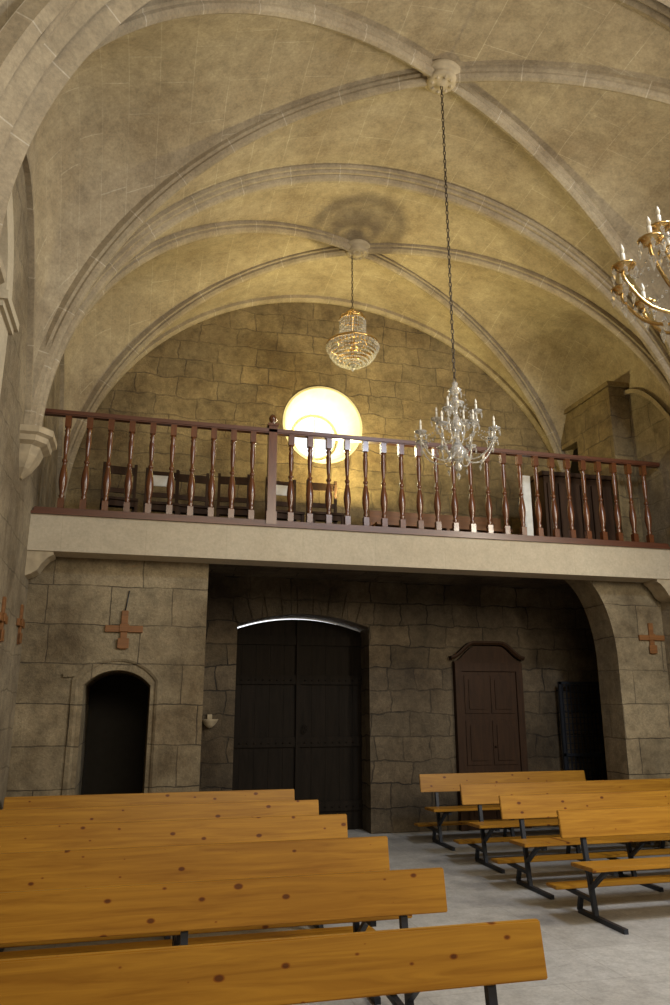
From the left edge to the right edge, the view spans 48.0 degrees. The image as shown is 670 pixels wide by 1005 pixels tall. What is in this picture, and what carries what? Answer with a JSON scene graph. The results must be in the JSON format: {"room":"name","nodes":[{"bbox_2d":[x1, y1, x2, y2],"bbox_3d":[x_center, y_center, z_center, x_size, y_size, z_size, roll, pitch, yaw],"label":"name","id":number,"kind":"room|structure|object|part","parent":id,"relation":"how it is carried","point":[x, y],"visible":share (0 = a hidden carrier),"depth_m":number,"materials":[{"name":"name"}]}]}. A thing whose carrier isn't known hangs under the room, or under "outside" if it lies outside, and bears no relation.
{"room":"church","nodes":[
{"label":"church","id":0,"kind":"room"},
{"bbox_2d":[0,164,59,809],"bbox_3d":[-2.026,-1.886,2.634,0.500,8.400,15.800,4,-15,-14],"label":"wall","id":1,"kind":"structure","parent":0,"point":[18,497],"depth_m":6.96,"materials":[{"name":"stone"}]},
{"bbox_2d":[0,255,5,284],"bbox_3d":[-2.071,-1.225,4.263,0.280,0.440,0.640,4,-15,-14],"label":"stone corbel","id":2,"kind":"object","parent":1,"relation":"attached to","point":[2,269],"visible":1,"depth_m":4.45,"materials":[{"name":"beige stone"}]},
{"bbox_2d":[0,596,7,642],"bbox_3d":[-2.938,1.036,6.657,0.040,0.399,0.380,4,-15,-14],"label":"wooden cross","id":3,"kind":"object","parent":1,"relation":"attached to","point":[3,616],"visible":1,"depth_m":6.64,"materials":[{"name":"brown wood"}]},
{"bbox_2d":[0,193,18,393],"bbox_3d":[-2.358,0.047,4.728,0.110,5.740,1.753,4,-15,-14],"label":"pilaster","id":4,"kind":"object","parent":1,"relation":"attached to","point":[9,323],"visible":0.69,"depth_m":5.67,"materials":[{"name":"stone"}]},
{"bbox_2d":[16,605,24,644],"bbox_3d":[-3.207,1.247,7.684,0.040,0.399,0.380,4,-15,-14],"label":"wooden cross","id":5,"kind":"object","parent":1,"relation":"attached to","point":[20,623],"visible":1,"depth_m":7.64,"materials":[{"name":"brown wood"}]},
{"bbox_2d":[19,424,56,479],"bbox_3d":[-2.867,-0.428,7.258,0.280,0.440,0.640,4,-15,-14],"label":"stone corbel","id":6,"kind":"object","parent":1,"relation":"attached to","point":[37,442],"visible":1,"depth_m":7.08,"materials":[{"name":"beige stone"}]},
{"bbox_2d":[25,550,55,578],"bbox_3d":[-3.140,0.672,8.025,0.260,0.267,0.280,4,-15,-14],"label":"stone corbel","id":7,"kind":"object","parent":1,"relation":"attached to","point":[36,561],"visible":1,"depth_m":7.91,"materials":[{"name":"beige stone"}]},
{"bbox_2d":[6,557,208,796],"bbox_3d":[-2.601,2.357,8.858,1.920,3.400,1.750,4,-15,-14],"label":"wall","id":8,"kind":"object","parent":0,"point":[70,604],"visible":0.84,"depth_m":8.17,"materials":[{"name":"beige stone"}]},
{"bbox_2d":[62,654,161,794],"bbox_3d":[-2.385,2.712,7.882,1.036,2.210,0.048,4,-15,-14],"label":"trim","id":9,"kind":"structure","parent":8,"relation":"attached to","point":[77,676],"depth_m":7.99,"materials":[{"name":"stone"}]},
{"bbox_2d":[82,676,147,794],"bbox_3d":[-2.645,3.112,9.014,0.685,2.020,0.040,4,-15,-14],"label":"door","id":10,"kind":"structure","parent":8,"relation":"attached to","point":[117,712],"depth_m":9.07,"materials":[{"name":"black wood"}]},
{"bbox_2d":[105,591,142,648],"bbox_3d":[-2.310,1.287,8.264,0.400,0.641,0.040,4,-15,-14],"label":"wooden cross","id":11,"kind":"object","parent":8,"relation":"attached to","point":[123,628],"visible":1,"depth_m":8.22,"materials":[{"name":"brown wood"}]},
{"bbox_2d":[64,302,603,833],"bbox_3d":[0.279,0.362,11.473,9.500,8.600,0.720,4,-15,-14],"label":"wall","id":12,"kind":"structure","parent":0,"point":[243,367],"depth_m":11.11,"materials":[{"name":"stone"}]},
{"bbox_2d":[202,714,217,727],"bbox_3d":[-1.631,2.853,9.812,0.220,0.170,0.220,4,-15,-14],"label":"holy water font","id":13,"kind":"object","parent":12,"relation":"attached to","point":[209,722],"visible":1,"depth_m":9.75,"materials":[{"name":"stone"}]},
{"bbox_2d":[232,619,362,829],"bbox_3d":[-0.523,3.093,10.597,2.035,2.870,0.140,4,-15,-14],"label":"door","id":14,"kind":"structure","parent":12,"relation":"in","point":[297,718],"depth_m":10.62,"materials":[{"name":"brown wood"}]},
{"bbox_2d":[230,584,376,627],"bbox_3d":[-0.436,1.456,10.650,2.115,0.592,0.120,4,-15,-14],"label":"trim","id":15,"kind":"structure","parent":12,"relation":"attached to","point":[255,597],"depth_m":10.61,"materials":[{"name":"stone"}]},
{"bbox_2d":[293,416,335,459],"bbox_3d":[-0.333,-1.026,11.936,0.732,0.732,0.032,4,-15,-14],"label":"window","id":16,"kind":"structure","parent":12,"relation":"in","point":[314,417],"depth_m":11.96,"materials":[{"name":"paint"}]},
{"bbox_2d":[283,386,361,463],"bbox_3d":[-0.269,-1.090,11.695,1.240,1.240,0.715,4,-15,-14],"label":"trim","id":17,"kind":"structure","parent":12,"relation":"attached to","point":[331,405],"depth_m":11.68,"materials":[{"name":"paint"}]},
{"bbox_2d":[448,641,531,830],"bbox_3d":[2.234,3.289,10.760,1.171,2.575,0.129,4,-15,-14],"label":"door","id":18,"kind":"structure","parent":12,"relation":"in","point":[488,694],"depth_m":10.80,"materials":[{"name":"brown wood"}]},
{"bbox_2d":[0,0,669,468],"bbox_3d":[2.042,-3.367,4.109,7.900,3.720,15.800,4,-15,-14],"label":"ceiling","id":19,"kind":"structure","parent":0,"point":[153,99],"depth_m":8.16,"materials":[{"name":"stone"}]},
{"bbox_2d":[0,0,669,507],"bbox_3d":[2.042,-3.393,4.116,8.051,3.786,15.977,4,-15,-14],"label":"vault ribs","id":20,"kind":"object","parent":19,"relation":"attached to","point":[43,43],"depth_m":7.76,"materials":[{"name":"stone"}]},
{"bbox_2d":[346,239,369,259],"bbox_3d":[0.305,-3.527,10.528,0.420,0.190,0.420,4,-15,-14],"label":"boss","id":21,"kind":"object","parent":19,"relation":"attached to","point":[358,249],"visible":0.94,"depth_m":10.41,"materials":[{"name":"stone"}]},
{"bbox_2d":[326,256,379,371],"bbox_3d":[0.238,-2.594,10.261,0.736,1.770,0.736,4,-15,-14],"label":"chandelier","id":22,"kind":"object","parent":21,"relation":"hanging from","point":[360,334],"visible":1,"depth_m":10.06,"materials":[{"name":"gold metal"}]},
{"bbox_3d":[0.238,-3.038,10.380,0.027,0.851,0.026,-9,-17,29],"label":"chain","id":23,"kind":"part","parent":22,"relation":"part of","materials":[{"name":"metal"}]},
{"bbox_3d":[0.237,-2.232,10.165,0.711,0.860,0.712,4,-15,-14],"label":"frame","id":24,"kind":"part","parent":22,"relation":"part of","materials":[{"name":"gold metal"}]},
{"bbox_2d":[422,59,460,94],"bbox_3d":[1.076,-4.299,7.626,0.420,0.190,0.420,4,-15,-14],"label":"boss","id":25,"kind":"object","parent":19,"relation":"attached to","point":[444,75],"visible":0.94,"depth_m":7.53,"materials":[{"name":"stone"}]},
{"bbox_2d":[414,86,500,479],"bbox_3d":[1.076,-2.203,7.068,0.742,4.169,0.749,-2,-15,8],"label":"crystal chandelier","id":26,"kind":"object","parent":25,"relation":"hanging from","point":[457,453],"visible":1,"depth_m":6.64,"materials":[{"name":"clear glass"}]},
{"bbox_3d":[1.077,-2.643,7.186,0.027,3.258,0.026,-9,-17,29],"label":"chain","id":27,"kind":"part","parent":26,"relation":"part of","materials":[{"name":"metal"}]},
{"bbox_2d":[611,206,669,342],"bbox_3d":[2.057,-2.942,4.510,1.082,4.434,1.065,4,-15,-14],"label":"crystal chandelier","id":28,"kind":"object","parent":19,"relation":"hanging from","point":[656,231],"visible":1,"depth_m":4.09,"materials":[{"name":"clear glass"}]},
{"bbox_2d":[3,826,669,1004],"bbox_3d":[2.235,2.604,2.785,10.400,0.200,17.200,4,-15,-14],"label":"floor","id":29,"kind":"structure","parent":0,"point":[588,962],"depth_m":6.10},
{"bbox_2d":[3,789,294,809],"bbox_3d":[-1.782,3.300,7.388,2.840,0.820,0.840,4,-15,-14],"label":"pew","id":30,"kind":"object","parent":29,"relation":"on","point":[60,801],"visible":0.15,"depth_m":7.52,"materials":[{"name":"brown wood"}]},
{"bbox_2d":[0,800,318,826],"bbox_3d":[-1.510,3.069,6.517,2.840,0.820,0.840,4,-15,-14],"label":"pew","id":31,"kind":"object","parent":29,"relation":"on","point":[132,813],"visible":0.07,"depth_m":6.66,"materials":[{"name":"brown wood"}]},
{"bbox_2d":[0,814,347,951],"bbox_3d":[-1.259,2.828,5.612,2.840,0.820,0.840,4,-15,-14],"label":"pew","id":32,"kind":"object","parent":29,"relation":"on","point":[57,837],"visible":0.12,"depth_m":5.75,"materials":[{"name":"brown wood"}]},
{"bbox_2d":[0,836,411,1004],"bbox_3d":[-0.997,2.556,4.589,2.840,0.820,0.840,4,-15,-14],"label":"pew","id":33,"kind":"object","parent":29,"relation":"on","point":[63,869],"visible":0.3,"depth_m":4.74,"materials":[{"name":"brown wood"}]},
{"bbox_2d":[0,867,446,1004],"bbox_3d":[-0.758,2.295,3.611,2.840,0.820,0.840,4,-15,-14],"label":"pew","id":34,"kind":"object","parent":29,"relation":"on","point":[104,911],"visible":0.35,"depth_m":3.79,"materials":[{"name":"brown wood"}]},
{"bbox_2d":[0,918,547,1004],"bbox_3d":[-0.497,2.034,2.628,2.840,0.820,0.840,4,-15,-14],"label":"pew","id":35,"kind":"object","parent":29,"relation":"on","point":[341,966],"visible":1,"depth_m":2.85,"materials":[{"name":"brown wood"}]},
{"bbox_2d":[414,770,585,850],"bbox_3d":[2.229,3.899,9.640,2.350,0.820,0.840,4,-15,-14],"label":"pew","id":36,"kind":"object","parent":29,"relation":"on","point":[435,783],"visible":0.48,"depth_m":9.64,"materials":[{"name":"brown wood"}]},
{"bbox_2d":[453,778,669,873],"bbox_3d":[2.795,3.602,8.523,2.850,0.820,0.840,4,-15,-14],"label":"pew","id":37,"kind":"object","parent":29,"relation":"on","point":[487,793],"visible":0.59,"depth_m":8.47,"materials":[{"name":"brown wood"}]},
{"bbox_2d":[491,790,669,899],"bbox_3d":[3.005,3.329,7.498,2.850,0.820,0.840,4,-15,-14],"label":"pew","id":38,"kind":"object","parent":29,"relation":"on","point":[521,807],"visible":0.88,"depth_m":7.40,"materials":[{"name":"brown wood"}]},
{"bbox_2d":[557,682,607,780],"bbox_3d":[3.910,3.652,11.007,1.270,2.000,0.040,4,-15,-14],"label":"gate","id":39,"kind":"object","parent":29,"relation":"on","point":[563,723],"visible":0.34,"depth_m":11.01,"materials":[{"name":"black metal"}]},
{"bbox_2d":[546,806,669,934],"bbox_3d":[3.273,3.061,6.487,2.850,0.820,0.840,4,-15,-14],"label":"pew","id":40,"kind":"object","parent":29,"relation":"on","point":[582,823],"visible":1,"depth_m":6.35,"materials":[{"name":"brown wood"}]},
{"bbox_2d":[208,564,572,589],"bbox_3d":[0.828,0.843,10.171,9.000,0.200,1.750,4,-15,-14],"label":"floor","id":41,"kind":"structure","parent":0,"point":[214,569],"depth_m":10.49,"materials":[{"name":"stone"}]},
{"bbox_2d":[99,462,137,511],"bbox_3d":[-2.624,-0.053,9.138,0.420,1.000,0.425,5,-16,-19],"label":"wooden chair","id":42,"kind":"object","parent":41,"relation":"on","point":[116,502],"visible":0.53,"depth_m":9.33,"materials":[{"name":"brown wood"}]},
{"bbox_2d":[143,467,178,514],"bbox_3d":[-2.165,0.004,9.351,0.420,1.000,0.425,4,-15,-14],"label":"wooden chair","id":43,"kind":"object","parent":41,"relation":"on","point":[160,478],"visible":0.5,"depth_m":9.56,"materials":[{"name":"brown wood"}]},
{"bbox_2d":[177,471,208,515],"bbox_3d":[-1.790,0.042,9.494,0.420,1.000,0.425,5,-16,-17],"label":"wooden chair","id":44,"kind":"object","parent":41,"relation":"on","point":[200,510],"visible":0.37,"depth_m":9.71,"materials":[{"name":"brown wood"}]},
{"bbox_2d":[216,473,249,518],"bbox_3d":[-1.294,0.062,9.567,0.420,1.000,0.425,2,-15,-8],"label":"wooden chair","id":45,"kind":"object","parent":41,"relation":"on","point":[239,511],"visible":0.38,"depth_m":9.77,"materials":[{"name":"brown wood"}]},
{"bbox_2d":[265,477,304,521],"bbox_3d":[-0.656,0.117,9.775,0.420,1.000,0.425,5,-16,-19],"label":"wooden chair","id":46,"kind":"object","parent":41,"relation":"on","point":[281,487],"visible":0.31,"depth_m":9.98,"materials":[{"name":"brown wood"}]},
{"bbox_2d":[306,480,344,523],"bbox_3d":[-0.131,0.138,9.856,0.420,1.000,0.425,4,-15,-14],"label":"wooden chair","id":47,"kind":"object","parent":41,"relation":"on","point":[317,516],"visible":0.44,"depth_m":10.05,"materials":[{"name":"brown wood"}]},
{"bbox_2d":[27,513,669,582],"bbox_3d":[0.556,0.601,9.042,7.900,0.393,0.350,4,-15,-14],"label":"beam","id":48,"kind":"structure","parent":41,"relation":"attached to","point":[65,535],"depth_m":8.73,"materials":[{"name":"stone"}]},
{"bbox_2d":[31,510,669,549],"bbox_3d":[0.579,0.374,9.012,7.900,0.030,0.230,4,-15,-14],"label":"trim","id":49,"kind":"structure","parent":48,"relation":"attached to","point":[32,511],"depth_m":8.75,"materials":[{"name":"brown wood"}]},
{"bbox_2d":[33,408,668,546],"bbox_3d":[0.583,-0.306,9.178,7.880,1.370,0.130,4,-15,-14],"label":"balustrade","id":50,"kind":"object","parent":49,"relation":"on","point":[272,430],"visible":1,"depth_m":9.02,"materials":[{"name":"brown wood"}]},
{"bbox_3d":[-0.745,-0.393,8.849,0.130,1.370,0.130,4,-15,-14],"label":"newel post","id":51,"kind":"part","parent":50,"relation":"part of","materials":[{"name":"brown wood"}]},
{"bbox_2d":[369,510,512,533],"bbox_3d":[1.490,0.469,10.516,2.000,0.700,0.380,4,-15,-14],"label":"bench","id":52,"kind":"object","parent":41,"relation":"on","point":[375,517],"visible":0.21,"depth_m":10.62,"materials":[{"name":"brown wood"}]},
{"bbox_2d":[522,475,533,535],"bbox_3d":[2.615,0.173,10.221,0.140,1.120,0.040,4,-15,-14],"label":"board","id":53,"kind":"object","parent":41,"relation":"on","point":[526,490],"visible":0.46,"depth_m":10.25,"materials":[{"name":"paint"}]},
{"bbox_2d":[530,470,615,539],"bbox_3d":[3.331,0.229,10.546,1.150,1.180,0.500,4,-15,-14],"label":"base cabinet","id":54,"kind":"object","parent":41,"relation":"on","point":[545,493],"visible":0.44,"depth_m":10.38,"materials":[{"name":"brown wood"}]},
{"bbox_2d":[556,387,643,541],"bbox_3d":[3.941,-0.254,11.397,0.320,2.550,1.550,4,-15,-14],"label":"wall","id":55,"kind":"structure","parent":0,"point":[600,426],"depth_m":10.94,"materials":[{"name":"stone"}]},
{"bbox_2d":[22,150,669,496],"bbox_3d":[2.032,-2.511,3.879,7.940,1.972,15.856,4,-15,-14],"label":"trim","id":56,"kind":"structure","parent":55,"relation":"attached to","point":[26,162],"depth_m":7.09,"materials":[{"name":"stone"}]},
{"bbox_2d":[570,448,579,473],"bbox_3d":[3.869,0.101,11.700,0.070,2.000,0.510,4,-15,-14],"label":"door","id":57,"kind":"structure","parent":55,"relation":"in","point":[574,465],"depth_m":11.97,"materials":[{"name":"brown wood"}]},
{"bbox_2d":[564,381,628,414],"bbox_3d":[3.928,-1.527,11.706,0.360,0.070,1.600,4,-15,-14],"label":"trim","id":58,"kind":"structure","parent":55,"relation":"attached to","point":[606,384],"depth_m":11.18,"materials":[{"name":"stone"}]},
{"bbox_2d":[564,579,669,847],"bbox_3d":[3.631,2.598,9.766,1.340,3.400,0.470,4,-15,-14],"label":"wall","id":59,"kind":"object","parent":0,"point":[633,681],"visible":0.66,"depth_m":9.74,"materials":[{"name":"beige stone"}]},
{"bbox_2d":[638,623,664,653],"bbox_3d":[4.150,1.781,9.848,0.380,0.399,0.040,4,-15,-14],"label":"wooden cross","id":60,"kind":"object","parent":59,"relation":"attached to","point":[651,636],"visible":1,"depth_m":9.83,"materials":[{"name":"brown wood"}]},
{"bbox_2d":[628,392,669,687],"bbox_3d":[6.110,-1.349,4.653,0.500,8.400,15.800,4,-15,-14],"label":"wall","id":61,"kind":"structure","parent":0,"point":[650,428],"depth_m":10.31,"materials":[{"name":"stone"}]},
{"bbox_2d":[643,579,669,602],"bbox_3d":[4.260,1.161,9.861,0.260,0.267,0.280,4,-15,-14],"label":"stone corbel","id":62,"kind":"object","parent":61,"relation":"attached to","point":[660,588],"visible":1,"depth_m":9.82,"materials":[{"name":"beige stone"}]}
]}

